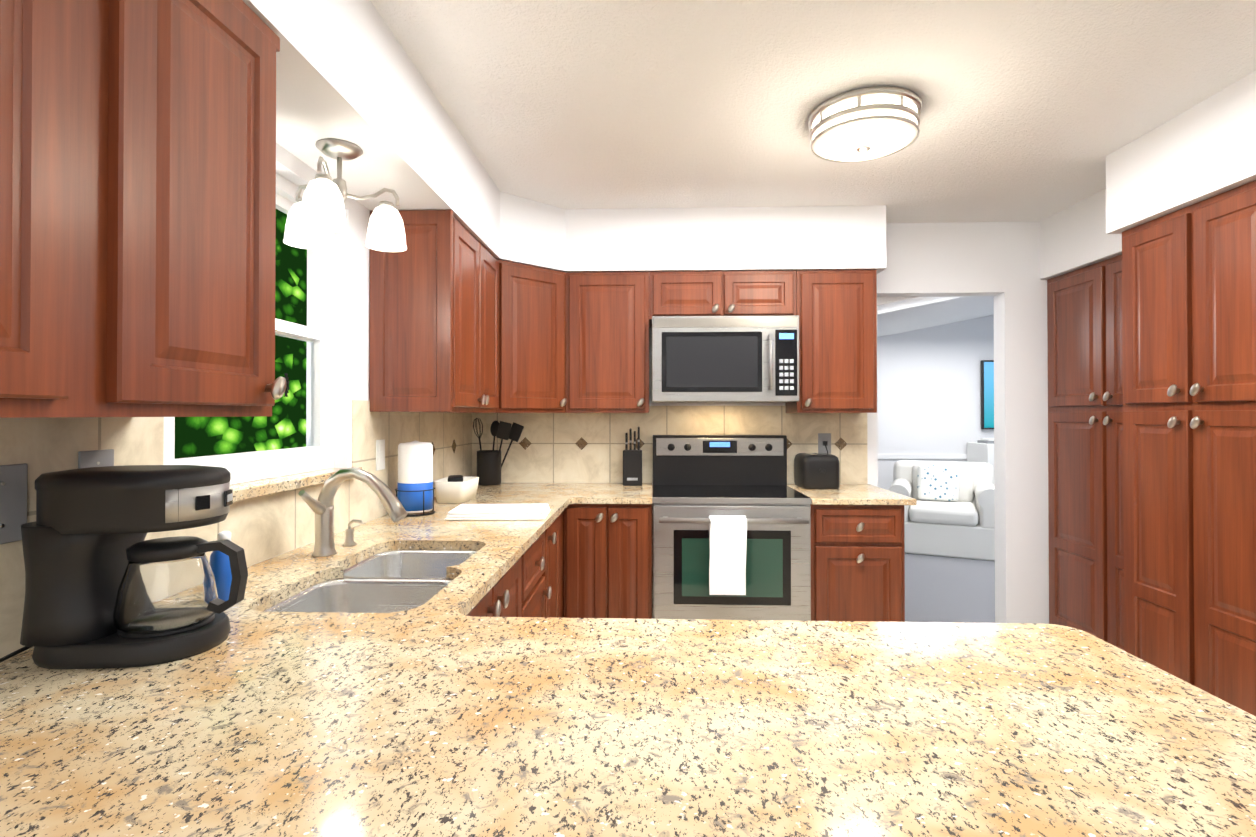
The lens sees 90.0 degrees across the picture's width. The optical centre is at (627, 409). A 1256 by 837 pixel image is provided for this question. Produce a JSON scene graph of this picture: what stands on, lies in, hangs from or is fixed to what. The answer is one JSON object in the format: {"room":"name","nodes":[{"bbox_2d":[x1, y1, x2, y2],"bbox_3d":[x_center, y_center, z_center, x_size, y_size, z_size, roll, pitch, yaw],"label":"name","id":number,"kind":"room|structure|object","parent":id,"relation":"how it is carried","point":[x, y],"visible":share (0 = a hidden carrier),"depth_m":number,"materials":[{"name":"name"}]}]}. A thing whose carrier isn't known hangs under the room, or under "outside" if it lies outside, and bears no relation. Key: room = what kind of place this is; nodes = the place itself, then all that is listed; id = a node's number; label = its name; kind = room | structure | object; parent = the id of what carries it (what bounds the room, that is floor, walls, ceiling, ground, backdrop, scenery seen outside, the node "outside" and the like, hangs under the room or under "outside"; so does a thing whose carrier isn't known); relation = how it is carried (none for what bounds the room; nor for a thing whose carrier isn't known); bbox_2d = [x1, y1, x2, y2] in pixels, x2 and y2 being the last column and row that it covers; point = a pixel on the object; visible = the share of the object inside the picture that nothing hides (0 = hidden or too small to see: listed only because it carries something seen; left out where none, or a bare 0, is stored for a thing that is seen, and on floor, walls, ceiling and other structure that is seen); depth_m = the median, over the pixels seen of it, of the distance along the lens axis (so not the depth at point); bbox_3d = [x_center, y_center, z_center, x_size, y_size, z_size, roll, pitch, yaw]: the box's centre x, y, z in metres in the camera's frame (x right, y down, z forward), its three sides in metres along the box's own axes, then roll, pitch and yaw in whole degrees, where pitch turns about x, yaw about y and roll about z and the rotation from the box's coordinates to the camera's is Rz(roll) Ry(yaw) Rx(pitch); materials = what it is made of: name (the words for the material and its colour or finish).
{"room":"kitchen","nodes":[
{"label":"kitchen","id":0,"kind":"room"},
{"bbox_2d":[25,143,381,650],"bbox_3d":[-1.127,0.105,0.802,0.150,2.440,6.170,0,0,2],"label":"wall","id":1,"kind":"structure","parent":0,"point":[351,309],"depth_m":2.24,"materials":[{"name":"white paint"}]},
{"bbox_2d":[0,0,286,417],"bbox_3d":[-0.869,-0.382,0.849,0.357,0.785,0.913,0,0,2],"label":"upper cabinet","id":2,"kind":"object","parent":1,"relation":"attached to","point":[137,199],"visible":1,"depth_m":0.93,"materials":[{"name":"brown wood"}]},
{"bbox_2d":[0,400,475,657],"bbox_3d":[-1.003,0.191,1.963,0.009,0.458,3.600,0,0,2],"label":"backsplash","id":3,"kind":"structure","parent":1,"relation":"attached to","point":[266,527],"depth_m":1.68,"materials":[{"name":"tile"}]},
{"bbox_2d":[0,463,27,543],"bbox_3d":[-1.033,0.157,1.035,0.006,0.130,0.085,0,0,2],"label":"electrical outlet plate","id":4,"kind":"object","parent":3,"relation":"attached to","point":[13,496],"visible":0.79,"depth_m":1.05,"materials":[{"name":"grey"}]},
{"bbox_2d":[78,449,113,468],"bbox_3d":[-1.026,0.138,1.213,0.006,0.120,0.075,0,0,2],"label":"electrical outlet plate","id":5,"kind":"object","parent":3,"relation":"attached to","point":[95,458],"visible":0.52,"depth_m":1.21,"materials":[{"name":"grey"}]},
{"bbox_2d":[376,439,384,470],"bbox_3d":[-0.978,0.178,2.482,0.007,0.120,0.075,0,0,2],"label":"electrical outlet plate","id":6,"kind":"object","parent":3,"relation":"attached to","point":[380,454],"visible":1,"depth_m":2.48,"materials":[{"name":"white plastic"}]},
{"bbox_2d":[171,173,333,484],"bbox_3d":[-1.090,-0.257,1.829,0.066,0.918,0.818,0,0,2],"label":"window","id":7,"kind":"structure","parent":1,"relation":"in","point":[317,331],"depth_m":2.16,"materials":[{"name":"white plastic"}]},
{"bbox_2d":[230,467,361,501],"bbox_3d":[-1.043,0.218,1.824,0.140,0.030,0.880,0,0,2],"label":"window sill","id":8,"kind":"structure","parent":1,"relation":"attached to","point":[255,489],"depth_m":1.79,"materials":[{"name":"stone"}]},
{"bbox_2d":[369,210,498,411],"bbox_3d":[-0.799,-0.375,2.770,0.351,0.770,0.760,0,0,2],"label":"upper cabinet","id":9,"kind":"object","parent":1,"relation":"attached to","point":[434,317],"visible":1,"depth_m":2.40,"materials":[{"name":"brown wood"}]},
{"bbox_2d":[243,0,1255,278],"bbox_3d":[0.795,-0.948,0.677,3.700,0.337,6.050,0,0,2],"label":"soffit","id":10,"kind":"structure","parent":0,"point":[347,70],"depth_m":2.44,"materials":[{"name":"white paint"}]},
{"bbox_2d":[283,138,406,251],"bbox_3d":[-0.860,-0.635,1.821,0.350,0.270,0.339,0,0,2],"label":"light","id":11,"kind":"object","parent":10,"relation":"hanging from","point":[316,212],"visible":1,"depth_m":1.84,"materials":[{"name":"white glass"}]},
{"bbox_2d":[370,0,1255,222],"bbox_3d":[0.794,-1.166,0.664,4.000,0.100,6.320,0,0,2],"label":"ceiling","id":12,"kind":"structure","parent":0,"point":[1036,110],"depth_m":2.15,"materials":[{"name":"white paint"}]},
{"bbox_2d":[808,86,921,162],"bbox_3d":[0.874,-1.025,2.331,0.396,0.156,0.396,0,0,2],"label":"flush ceiling light","id":13,"kind":"object","parent":12,"relation":"attached to","point":[866,124],"visible":1,"depth_m":2.22,"materials":[{"name":"white glass"}]},
{"bbox_2d":[649,222,1048,623],"bbox_3d":[0.912,0.128,3.751,4.000,2.440,0.120,0,0,2],"label":"wall","id":14,"kind":"structure","parent":0,"point":[999,262],"depth_m":3.65,"materials":[{"name":"white paint"}]},
{"bbox_2d":[440,259,566,412],"bbox_3d":[-0.638,-0.369,3.449,0.621,0.770,0.606,0,0,2],"label":"upper cabinet","id":15,"kind":"object","parent":14,"relation":"attached to","point":[532,339],"visible":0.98,"depth_m":3.27,"materials":[{"name":"brown wood"}]},
{"bbox_2d":[566,272,648,412],"bbox_3d":[-0.108,-0.369,3.556,0.455,0.770,0.351,0,0,2],"label":"upper cabinet","id":16,"kind":"object","parent":14,"relation":"attached to","point":[607,342],"visible":1,"depth_m":3.42,"materials":[{"name":"brown wood"}]},
{"bbox_2d":[476,406,866,483],"bbox_3d":[0.244,0.205,3.712,2.308,0.458,0.009,0,0,2],"label":"backsplash","id":17,"kind":"structure","parent":14,"relation":"attached to","point":[568,448],"depth_m":3.72,"materials":[{"name":"tile"}]},
{"bbox_2d":[818,433,830,453],"bbox_3d":[1.149,0.197,3.672,0.075,0.120,0.007,0,0,2],"label":"electrical outlet plate","id":18,"kind":"object","parent":17,"relation":"attached to","point":[822,437],"visible":0.92,"depth_m":3.67,"materials":[{"name":"grey metal"}]},
{"bbox_2d":[649,270,795,326],"bbox_3d":[0.518,-0.624,3.534,0.795,0.260,0.351,0,0,2],"label":"upper cabinet","id":19,"kind":"object","parent":14,"relation":"attached to","point":[722,293],"visible":0.96,"depth_m":3.40,"materials":[{"name":"brown wood"}]},
{"bbox_2d":[652,315,798,402],"bbox_3d":[0.517,-0.267,3.468,0.768,0.450,0.459,0,0,2],"label":"over-the-range microwave","id":20,"kind":"object","parent":19,"relation":"attached to","point":[725,359],"visible":1,"depth_m":3.29,"materials":[{"name":"silver metal"}]},
{"bbox_2d":[785,270,876,412],"bbox_3d":[1.131,-0.369,3.509,0.425,0.770,0.351,0,0,2],"label":"upper cabinet","id":21,"kind":"object","parent":14,"relation":"attached to","point":[836,311],"visible":1,"depth_m":3.37,"materials":[{"name":"brown wood"}]},
{"bbox_2d":[877,315,993,489],"bbox_3d":[2.625,-0.723,7.460,7.200,4.200,0.150,0,0,2],"label":"wall","id":22,"kind":"structure","parent":0,"point":[929,390],"depth_m":7.35,"materials":[{"name":"white paint"}]},
{"bbox_2d":[878,454,966,458],"bbox_3d":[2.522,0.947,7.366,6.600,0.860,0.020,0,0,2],"label":"trim","id":23,"kind":"structure","parent":22,"relation":"attached to","point":[922,456],"depth_m":7.33,"materials":[{"name":"white wood"}]},
{"bbox_2d":[981,360,993,428],"bbox_3d":[4.809,-0.174,7.255,1.420,0.800,0.043,0,0,2],"label":"tv","id":24,"kind":"object","parent":22,"relation":"attached to","point":[987,394],"visible":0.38,"depth_m":7.26,"materials":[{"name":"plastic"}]},
{"bbox_2d":[877,296,993,336],"bbox_3d":[2.556,-0.856,5.648,7.200,1.468,3.780,0,0,2],"label":"ceiling slope","id":25,"kind":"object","parent":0,"point":[896,315],"visible":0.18,"depth_m":5.15,"materials":[{"name":"white paint"}]},
{"bbox_2d":[905,553,994,622],"bbox_3d":[2.556,1.388,5.630,7.200,0.050,3.780,0,0,2],"label":"floor","id":26,"kind":"structure","parent":0,"point":[947,589],"depth_m":4.74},
{"bbox_2d":[888,460,994,560],"bbox_3d":[3.134,0.951,6.255,0.970,0.832,0.997,0,-1,26],"label":"armchair","id":27,"kind":"object","parent":26,"relation":"on","point":[951,513],"visible":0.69,"depth_m":5.93,"materials":[{"name":"white fabric"}]},
{"bbox_2d":[967,438,993,468],"bbox_3d":[4.421,0.847,7.052,0.980,1.055,0.455,0,0,2],"label":"tv console","id":28,"kind":"object","parent":26,"relation":"on","point":[981,450],"visible":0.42,"depth_m":6.99,"materials":[{"name":"white wood"}]},
{"bbox_3d":[0.794,1.349,0.644,4.000,0.050,6.320,0,0,2],"label":"floor","id":29,"kind":"structure","parent":0,"visible":0},
{"bbox_2d":[331,550,526,616],"bbox_3d":[-0.686,0.890,1.682,0.656,0.880,0.755,0,0,2],"label":"base cabinet","id":30,"kind":"object","parent":29,"relation":"on","point":[508,597],"depth_m":1.85,"materials":[{"name":"brown wood"}]},
{"bbox_2d":[0,591,407,836],"bbox_3d":[-0.640,0.425,0.766,0.330,0.030,1.140,0,0,2],"label":"countertop","id":31,"kind":"structure","parent":30,"relation":"on","point":[94,752],"depth_m":0.84,"materials":[{"name":"beige stone"}]},
{"bbox_2d":[264,550,476,612],"bbox_3d":[-0.611,0.559,1.652,0.405,0.220,0.745,0,0,2],"label":"double sink","id":32,"kind":"object","parent":31,"relation":"in","point":[392,581],"visible":0.23,"depth_m":1.65,"materials":[{"name":"silver metal"}]},
{"bbox_2d":[208,595,1255,836],"bbox_3d":[0.240,0.425,0.724,1.192,0.030,1.125,0,0,2],"label":"countertop","id":33,"kind":"structure","parent":30,"relation":"on","point":[440,713],"depth_m":0.78,"materials":[{"name":"beige stone"}]},
{"bbox_2d":[527,512,562,617],"bbox_3d":[-0.656,0.896,2.477,0.656,0.880,0.835,0,0,2],"label":"base cabinet","id":34,"kind":"object","parent":29,"relation":"on","point":[530,583],"depth_m":2.52,"materials":[{"name":"brown wood"}]},
{"bbox_2d":[563,510,563,617],"bbox_3d":[-0.623,0.903,3.318,0.656,0.880,0.848,0,0,2],"label":"base cabinet","id":35,"kind":"object","parent":29,"relation":"on","point":[563,510],"depth_m":3.13,"materials":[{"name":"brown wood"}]},
{"bbox_2d":[0,483,579,836],"bbox_3d":[-0.654,0.435,1.968,0.690,0.030,3.542,0,0,2],"label":"countertop","id":36,"kind":"structure","parent":35,"relation":"on","point":[196,810],"depth_m":1.17,"materials":[{"name":"beige stone"}]},
{"bbox_2d":[0,646,32,662],"bbox_3d":[-0.925,0.398,0.782,0.191,0.023,0.553,0,0,2],"label":"cord","id":37,"kind":"object","parent":36,"relation":"on","point":[14,653],"visible":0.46,"depth_m":1.02,"materials":[{"name":"black plastic"}]},
{"bbox_2d":[20,465,247,669],"bbox_3d":[-0.837,0.257,1.095,0.322,0.311,0.207,0,0,2],"label":"coffee maker","id":38,"kind":"object","parent":36,"relation":"on","point":[107,585],"visible":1,"depth_m":1.03,"materials":[{"name":"black plastic"}]},
{"bbox_2d":[209,531,231,600],"bbox_3d":[-0.875,0.338,1.361,0.052,0.152,0.070,0,0,2],"label":"soap bottle","id":39,"kind":"object","parent":36,"relation":"on","point":[219,562],"visible":0.38,"depth_m":1.34,"materials":[{"name":"blue plastic"}]},
{"bbox_2d":[298,467,407,556],"bbox_3d":[-0.763,0.291,1.837,0.295,0.254,0.251,0,0,2],"label":"faucet","id":40,"kind":"object","parent":36,"relation":"on","point":[322,508],"visible":1,"depth_m":1.79,"materials":[{"name":"silver metal"}]},
{"bbox_2d":[395,440,435,516],"bbox_3d":[-0.869,0.274,2.567,0.160,0.300,0.160,0,0,2],"label":"paper towel","id":41,"kind":"object","parent":36,"relation":"on","point":[414,490],"visible":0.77,"depth_m":2.51,"materials":[{"name":"white paper"}]},
{"bbox_2d":[433,475,478,502],"bbox_3d":[-0.809,0.369,2.965,0.160,0.115,0.250,0,0,2],"label":"bowl","id":42,"kind":"object","parent":36,"relation":"on","point":[455,489],"visible":1,"depth_m":2.86,"materials":[{"name":"beige ceramic"}]},
{"bbox_2d":[445,504,549,520],"bbox_3d":[-0.511,0.407,2.513,0.380,0.032,0.230,0,0,-2],"label":"cutting board","id":43,"kind":"object","parent":36,"relation":"on","point":[462,512],"visible":1,"depth_m":2.41,"materials":[{"name":"white plastic"}]},
{"bbox_2d":[473,418,523,485],"bbox_3d":[-0.749,0.239,3.639,0.275,0.387,0.160,0,0,2],"label":"utensil crock","id":44,"kind":"object","parent":36,"relation":"on","point":[489,465],"visible":1,"depth_m":3.60,"materials":[{"name":"black plastic"}]},
{"bbox_2d":[568,483,651,503],"bbox_3d":[-0.062,0.446,3.387,0.385,0.030,0.662,0,0,2],"label":"countertop","id":45,"kind":"structure","parent":35,"relation":"on","point":[587,493],"depth_m":3.23,"materials":[{"name":"beige stone"}]},
{"bbox_2d":[623,427,641,485],"bbox_3d":[0.027,0.265,3.618,0.110,0.335,0.092,0,0,2],"label":"knife block","id":46,"kind":"object","parent":45,"relation":"on","point":[632,467],"visible":1,"depth_m":3.57,"materials":[{"name":"black plastic"}]},
{"bbox_2d":[564,504,651,618],"bbox_3d":[-0.090,0.904,3.383,0.435,0.881,0.676,0,0,2],"label":"base cabinet","id":47,"kind":"object","parent":29,"relation":"on","point":[607,560],"visible":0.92,"depth_m":3.08,"materials":[{"name":"brown wood"}]},
{"bbox_2d":[652,435,810,620],"bbox_3d":[0.514,0.745,3.329,0.768,1.200,0.721,0,0,2],"label":"range","id":48,"kind":"object","parent":29,"relation":"on","point":[698,480],"visible":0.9,"depth_m":3.04,"materials":[{"name":"silver metal"}]},
{"bbox_2d":[709,515,746,594],"bbox_3d":[0.473,0.687,2.983,0.178,0.370,0.055,0,0,2],"label":"towel","id":49,"kind":"object","parent":48,"relation":"hanging from","point":[728,546],"visible":0.96,"depth_m":2.96,"materials":[{"name":"white fabric"}]},
{"bbox_2d":[810,504,904,621],"bbox_3d":[1.127,0.903,3.337,0.450,0.881,0.676,0,0,2],"label":"base cabinet","id":50,"kind":"object","parent":29,"relation":"on","point":[857,562],"visible":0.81,"depth_m":3.04,"materials":[{"name":"brown wood"}]},
{"bbox_2d":[787,484,916,504],"bbox_3d":[1.149,0.446,3.345,0.497,0.030,0.652,0,0,2],"label":"countertop","id":51,"kind":"structure","parent":50,"relation":"on","point":[847,494],"depth_m":3.11,"materials":[{"name":"beige stone"}]},
{"bbox_2d":[794,453,839,488],"bbox_3d":[1.059,0.339,3.529,0.200,0.184,0.270,0,0,2],"label":"toaster","id":52,"kind":"object","parent":51,"relation":"on","point":[816,470],"visible":0.98,"depth_m":3.41,"materials":[{"name":"black plastic"}]},
{"bbox_2d":[1047,255,1123,649],"bbox_3d":[2.548,0.293,3.145,0.381,2.099,0.960,0,0,2],"label":"pantry","id":53,"kind":"object","parent":29,"relation":"on","point":[1085,460],"visible":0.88,"depth_m":3.28,"materials":[{"name":"brown wood"}]},
{"bbox_2d":[1122,180,1255,715],"bbox_3d":[2.376,0.286,2.308,0.661,2.099,0.720,0,0,2],"label":"pantry","id":54,"kind":"object","parent":29,"relation":"on","point":[1189,373],"visible":0.98,"depth_m":2.33,"materials":[{"name":"brown wood"}]},
{"label":"outside","id":55,"kind":"structure","parent":0,"visible":0},
{"bbox_2d":[174,209,306,458],"bbox_3d":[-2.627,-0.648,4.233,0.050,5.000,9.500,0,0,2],"label":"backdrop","id":56,"kind":"structure","parent":55,"point":[283,426],"depth_m":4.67,"materials":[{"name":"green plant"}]}
]}

